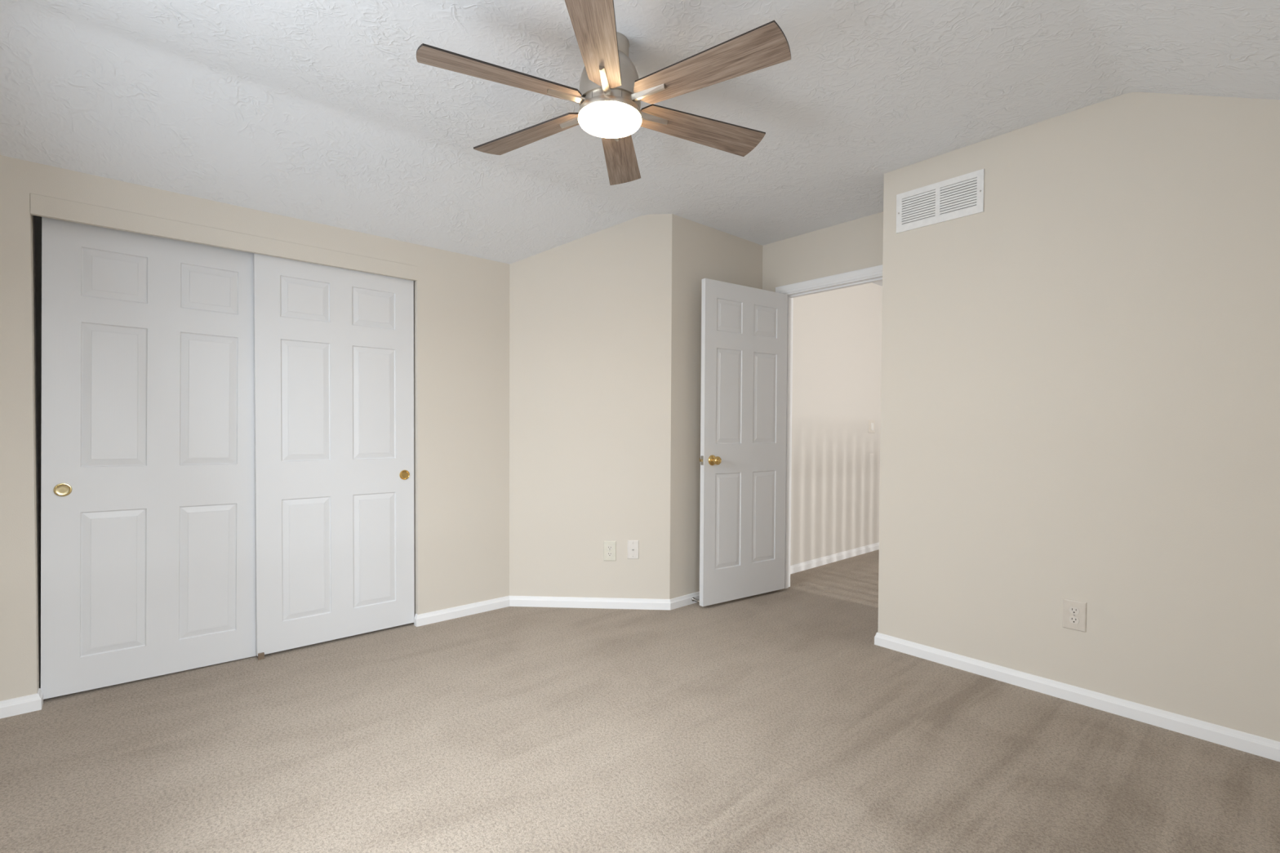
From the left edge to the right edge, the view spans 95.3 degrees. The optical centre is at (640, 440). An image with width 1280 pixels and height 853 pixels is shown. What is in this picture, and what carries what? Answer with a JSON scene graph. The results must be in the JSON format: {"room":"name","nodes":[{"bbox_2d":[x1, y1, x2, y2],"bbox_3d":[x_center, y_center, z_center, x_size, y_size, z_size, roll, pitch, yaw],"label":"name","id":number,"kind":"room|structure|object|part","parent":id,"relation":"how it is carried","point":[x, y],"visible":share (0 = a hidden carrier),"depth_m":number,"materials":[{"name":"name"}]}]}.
{"room":"empty bedroom","nodes":[
{"label":"empty bedroom","id":0,"kind":"room"},
{"bbox_2d":[34,215,41,623],"bbox_3d":[-2.197,-0.107,3.432,2.280,2.300,0.080,-1,1,-42],"label":"wall","id":1,"kind":"structure","parent":0,"point":[37,220],"depth_m":2.78,"materials":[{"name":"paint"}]},
{"bbox_2d":[0,155,509,701],"bbox_3d":[-1.736,-0.024,2.961,2.402,2.156,0.160,-1,1,-42],"label":"wall","id":2,"kind":"structure","parent":0,"point":[461,301],"depth_m":3.29,"materials":[{"name":"beige paint"}]},
{"bbox_2d":[0,688,43,719],"bbox_3d":[-2.453,1.032,2.272,0.176,0.064,0.072,-1,1,-42],"label":"baseboard","id":3,"kind":"structure","parent":2,"relation":"attached to","point":[31,703],"depth_m":2.27,"materials":[{"name":"white paint"}]},
{"bbox_2d":[40,217,256,699],"bbox_3d":[-2.133,0.069,2.604,0.755,1.961,0.036,0,1,-42],"label":"door","id":4,"kind":"structure","parent":2,"relation":"in","point":[148,518],"depth_m":2.55,"materials":[{"name":"white wood"}]},
{"bbox_3d":[-2.360,0.203,2.385,0.056,0.056,0.006,0,1,-42],"label":"finger pull","id":5,"kind":"part","parent":4,"relation":"part of","materials":[{"name":"gold metal"}]},
{"bbox_2d":[30,193,417,280],"bbox_3d":[-1.814,-0.927,2.771,1.500,0.078,0.023,-1,1,-42],"label":"header board","id":6,"kind":"object","parent":2,"relation":"attached to","point":[42,206],"visible":1,"depth_m":2.63,"materials":[{"name":"beige paint"}]},
{"bbox_2d":[253,253,414,656],"bbox_3d":[-1.571,0.059,3.058,0.755,1.961,0.036,-1,1,-42],"label":"door","id":7,"kind":"structure","parent":2,"relation":"in","point":[334,346],"depth_m":3.02,"materials":[{"name":"white wood"}]},
{"bbox_3d":[-1.319,0.194,3.266,0.056,0.056,0.006,-1,1,-42],"label":"finger pull","id":8,"kind":"part","parent":7,"relation":"part of","materials":[{"name":"gold metal"}]},
{"bbox_2d":[413,591,699,626],"bbox_3d":[-0.182,1.017,3.695,2.335,0.064,0.381,0,1,-18],"label":"baseboard","id":9,"kind":"structure","parent":2,"relation":"attached to","point":[424,619],"depth_m":3.63,"materials":[{"name":"white paint"}]},
{"bbox_2d":[509,213,671,599],"bbox_3d":[-0.313,-0.178,3.689,1.011,2.452,0.110,0,1,3],"label":"wall","id":10,"kind":"structure","parent":0,"point":[590,316],"depth_m":3.63,"materials":[{"name":"beige paint"}]},
{"bbox_2d":[603,541,616,560],"bbox_3d":[-0.191,0.691,3.639,0.078,0.124,0.008,0,1,3],"label":"wall outlet","id":11,"kind":"object","parent":10,"relation":"attached to","point":[609,547],"visible":1,"depth_m":3.64,"materials":[{"name":"beige plastic"}]},
{"bbox_2d":[607,551,612,556],"bbox_3d":[-0.192,0.711,3.637,0.034,0.028,0.002,0,1,3],"label":"receptacle","id":12,"kind":"object","parent":11,"relation":"attached to","point":[609,553],"depth_m":3.64,"materials":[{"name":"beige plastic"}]},
{"bbox_2d":[607,546,612,550],"bbox_3d":[-0.191,0.671,3.636,0.034,0.028,0.002,0,1,3],"label":"receptacle","id":13,"kind":"object","parent":11,"relation":"attached to","point":[609,548],"depth_m":3.64,"materials":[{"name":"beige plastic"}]},
{"bbox_2d":[627,540,639,559],"bbox_3d":[-0.046,0.680,3.627,0.071,0.116,0.014,0,1,3],"label":"wall plate","id":14,"kind":"object","parent":10,"relation":"attached to","point":[633,545],"visible":1,"depth_m":3.63,"materials":[{"name":"white plastic"}]},
{"bbox_2d":[0,549,1279,852],"bbox_3d":[2.047,1.119,2.732,7.730,0.080,6.950,-1,1,-42],"label":"floor","id":15,"kind":"structure","parent":0,"point":[774,722],"depth_m":2.01,"materials":[{"name":"beige carpet"}]},
{"bbox_2d":[256,652,264,660],"bbox_3d":[-1.849,1.042,2.838,0.024,0.028,0.070,-1,1,-42],"label":"guide","id":16,"kind":"object","parent":15,"relation":"on","point":[260,655],"visible":1,"depth_m":2.81,"materials":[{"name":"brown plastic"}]},
{"bbox_2d":[0,0,1279,264],"bbox_3d":[0.092,-1.260,2.153,4.102,0.505,3.673,-1,1,-42],"label":"ceiling","id":17,"kind":"structure","parent":0,"point":[324,112],"depth_m":2.23,"materials":[{"name":"white paint"}]},
{"bbox_2d":[416,0,791,185],"bbox_3d":[-0.104,-1.221,2.006,1.222,0.280,1.223,-1,1,-42],"label":"ceiling fan","id":18,"kind":"object","parent":17,"relation":"hanging from","point":[611,91],"visible":1,"depth_m":1.90,"materials":[{"name":"brown wood"}]},
{"bbox_3d":[-0.434,-1.151,1.843,0.512,0.006,0.142,0,13,-26],"label":"blade","id":19,"kind":"part","parent":18,"relation":"part of","materials":[{"name":"brown wood"}]},
{"bbox_3d":[-0.412,-1.158,2.210,0.512,0.006,0.142,1,13,34],"label":"blade","id":20,"kind":"part","parent":18,"relation":"part of","materials":[{"name":"brown wood"}]},
{"bbox_3d":[-0.245,-1.141,1.939,0.132,0.016,0.030,0,13,-26],"label":"blade arm","id":21,"kind":"part","parent":18,"relation":"part of","materials":[{"name":"silver metal"}]},
{"bbox_3d":[-0.234,-1.144,2.095,0.132,0.016,0.030,1,13,34],"label":"blade arm","id":22,"kind":"part","parent":18,"relation":"part of","materials":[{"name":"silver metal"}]},
{"bbox_3d":[-0.127,-1.145,1.640,0.142,0.006,0.512,12,2,3],"label":"blade","id":23,"kind":"part","parent":18,"relation":"part of","materials":[{"name":"brown wood"}]},
{"bbox_3d":[-0.116,-1.139,1.852,0.030,0.016,0.132,12,2,3],"label":"blade arm","id":24,"kind":"part","parent":18,"relation":"part of","materials":[{"name":"silver metal"}]},
{"bbox_3d":[-0.083,-1.159,2.374,0.142,0.006,0.512,-12,0,4],"label":"blade","id":25,"kind":"part","parent":18,"relation":"part of","materials":[{"name":"brown wood"}]},
{"bbox_3d":[0.024,-1.139,1.920,0.132,0.016,0.030,1,-11,34],"label":"blade arm","id":26,"kind":"part","parent":18,"relation":"part of","materials":[{"name":"silver metal"}]},
{"bbox_3d":[0.036,-1.142,2.075,0.132,0.016,0.030,0,-11,-26],"label":"blade arm","id":27,"kind":"part","parent":18,"relation":"part of","materials":[{"name":"silver metal"}]},
{"bbox_3d":[0.224,-1.154,2.172,0.512,0.006,0.142,0,-11,-26],"label":"blade","id":28,"kind":"part","parent":18,"relation":"part of","materials":[{"name":"brown wood"}]},
{"bbox_3d":[0.202,-1.147,1.804,0.512,0.006,0.142,1,-11,34],"label":"blade","id":29,"kind":"part","parent":18,"relation":"part of","materials":[{"name":"brown wood"}]},
{"bbox_2d":[669,213,882,599],"bbox_3d":[1.883,-0.204,5.207,4.662,2.470,0.143,-1,1,-42],"label":"wall","id":30,"kind":"structure","parent":0,"point":[837,334],"depth_m":4.69,"materials":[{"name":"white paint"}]},
{"bbox_2d":[699,278,787,606],"bbox_3d":[0.685,0.016,3.827,0.755,2.030,0.163,0,1,-35],"label":"door","id":31,"kind":"structure","parent":30,"relation":"in","point":[743,457],"depth_m":3.79,"materials":[{"name":"white wood"}]},
{"bbox_3d":[0.383,0.125,3.619,0.002,0.057,0.025,0,1,-35],"label":"latch plate","id":32,"kind":"part","parent":31,"relation":"part of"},
{"bbox_3d":[0.455,0.125,3.632,0.066,0.066,0.027,0,1,-35],"label":"knob","id":33,"kind":"part","parent":31,"relation":"part of","materials":[{"name":"gold metal"}]},
{"bbox_2d":[790,542,879,574],"bbox_3d":[2.288,0.995,5.537,3.638,0.064,0.012,-1,1,-42],"label":"baseboard","id":34,"kind":"structure","parent":30,"relation":"attached to","point":[795,568],"depth_m":4.94,"materials":[{"name":"white paint"}]},
{"bbox_2d":[868,420,875,433],"bbox_3d":[2.133,-0.126,5.372,0.115,0.120,0.012,-1,1,-42],"label":"light switch","id":35,"kind":"object","parent":30,"relation":"attached to","point":[871,423],"visible":1,"depth_m":5.36,"materials":[{"name":"beige plastic"}]},
{"bbox_2d":[762,211,883,292],"bbox_3d":[1.326,-0.186,3.783,0.110,2.482,1.244,-1,1,-42],"label":"wall","id":36,"kind":"structure","parent":0,"point":[856,244],"depth_m":3.82,"materials":[{"name":"beige paint"}]},
{"bbox_2d":[775,264,882,588],"bbox_3d":[1.290,-0.006,3.827,0.142,2.120,0.894,-1,1,-42],"label":"door frame","id":37,"kind":"structure","parent":36,"relation":"attached to","point":[871,274],"depth_m":4.08,"materials":[{"name":"white paint"}]},
{"bbox_2d":[872,280,882,286],"bbox_3d":[3.926,-1.459,3.358,4.245,0.130,5.578,-1,1,-42],"label":"ceiling","id":38,"kind":"structure","parent":0,"point":[880,282],"depth_m":5.34,"materials":[{"name":"white paint"}]},
{"bbox_2d":[877,92,1279,742],"bbox_3d":[1.814,-0.144,2.473,0.110,2.452,1.583,-1,1,-42],"label":"wall","id":39,"kind":"structure","parent":0,"point":[1080,379],"depth_m":2.34,"materials":[{"name":"beige paint"}]},
{"bbox_2d":[896,168,984,233],"bbox_3d":[1.429,-1.141,2.803,0.010,0.193,0.400,-1,1,-42],"label":"air vent","id":40,"kind":"object","parent":39,"relation":"in","point":[961,196],"visible":1,"depth_m":2.79,"materials":[{"name":"white metal"}]},
{"bbox_2d":[1062,598,1086,632],"bbox_3d":[1.796,0.724,2.416,0.008,0.123,0.080,-1,1,-42],"label":"wall outlet","id":41,"kind":"object","parent":39,"relation":"attached to","point":[1074,612],"visible":1,"depth_m":2.41,"materials":[{"name":"beige plastic"}]},
{"bbox_2d":[1068,616,1079,624],"bbox_3d":[1.794,0.744,2.415,0.002,0.028,0.034,-1,1,-42],"label":"receptacle","id":42,"kind":"object","parent":41,"relation":"attached to","point":[1072,620],"depth_m":2.41,"materials":[{"name":"beige plastic"}]},
{"bbox_2d":[1069,606,1079,614],"bbox_3d":[1.794,0.705,2.414,0.002,0.028,0.034,-1,1,-42],"label":"receptacle","id":43,"kind":"object","parent":41,"relation":"attached to","point":[1073,610],"depth_m":2.41,"materials":[{"name":"beige plastic"}]},
{"bbox_2d":[874,632,1279,761],"bbox_3d":[1.947,1.048,2.628,0.519,0.064,1.596,-1,1,-42],"label":"baseboard","id":44,"kind":"structure","parent":39,"relation":"attached to","point":[1254,744],"depth_m":2.35,"materials":[{"name":"white paint"}]}
]}

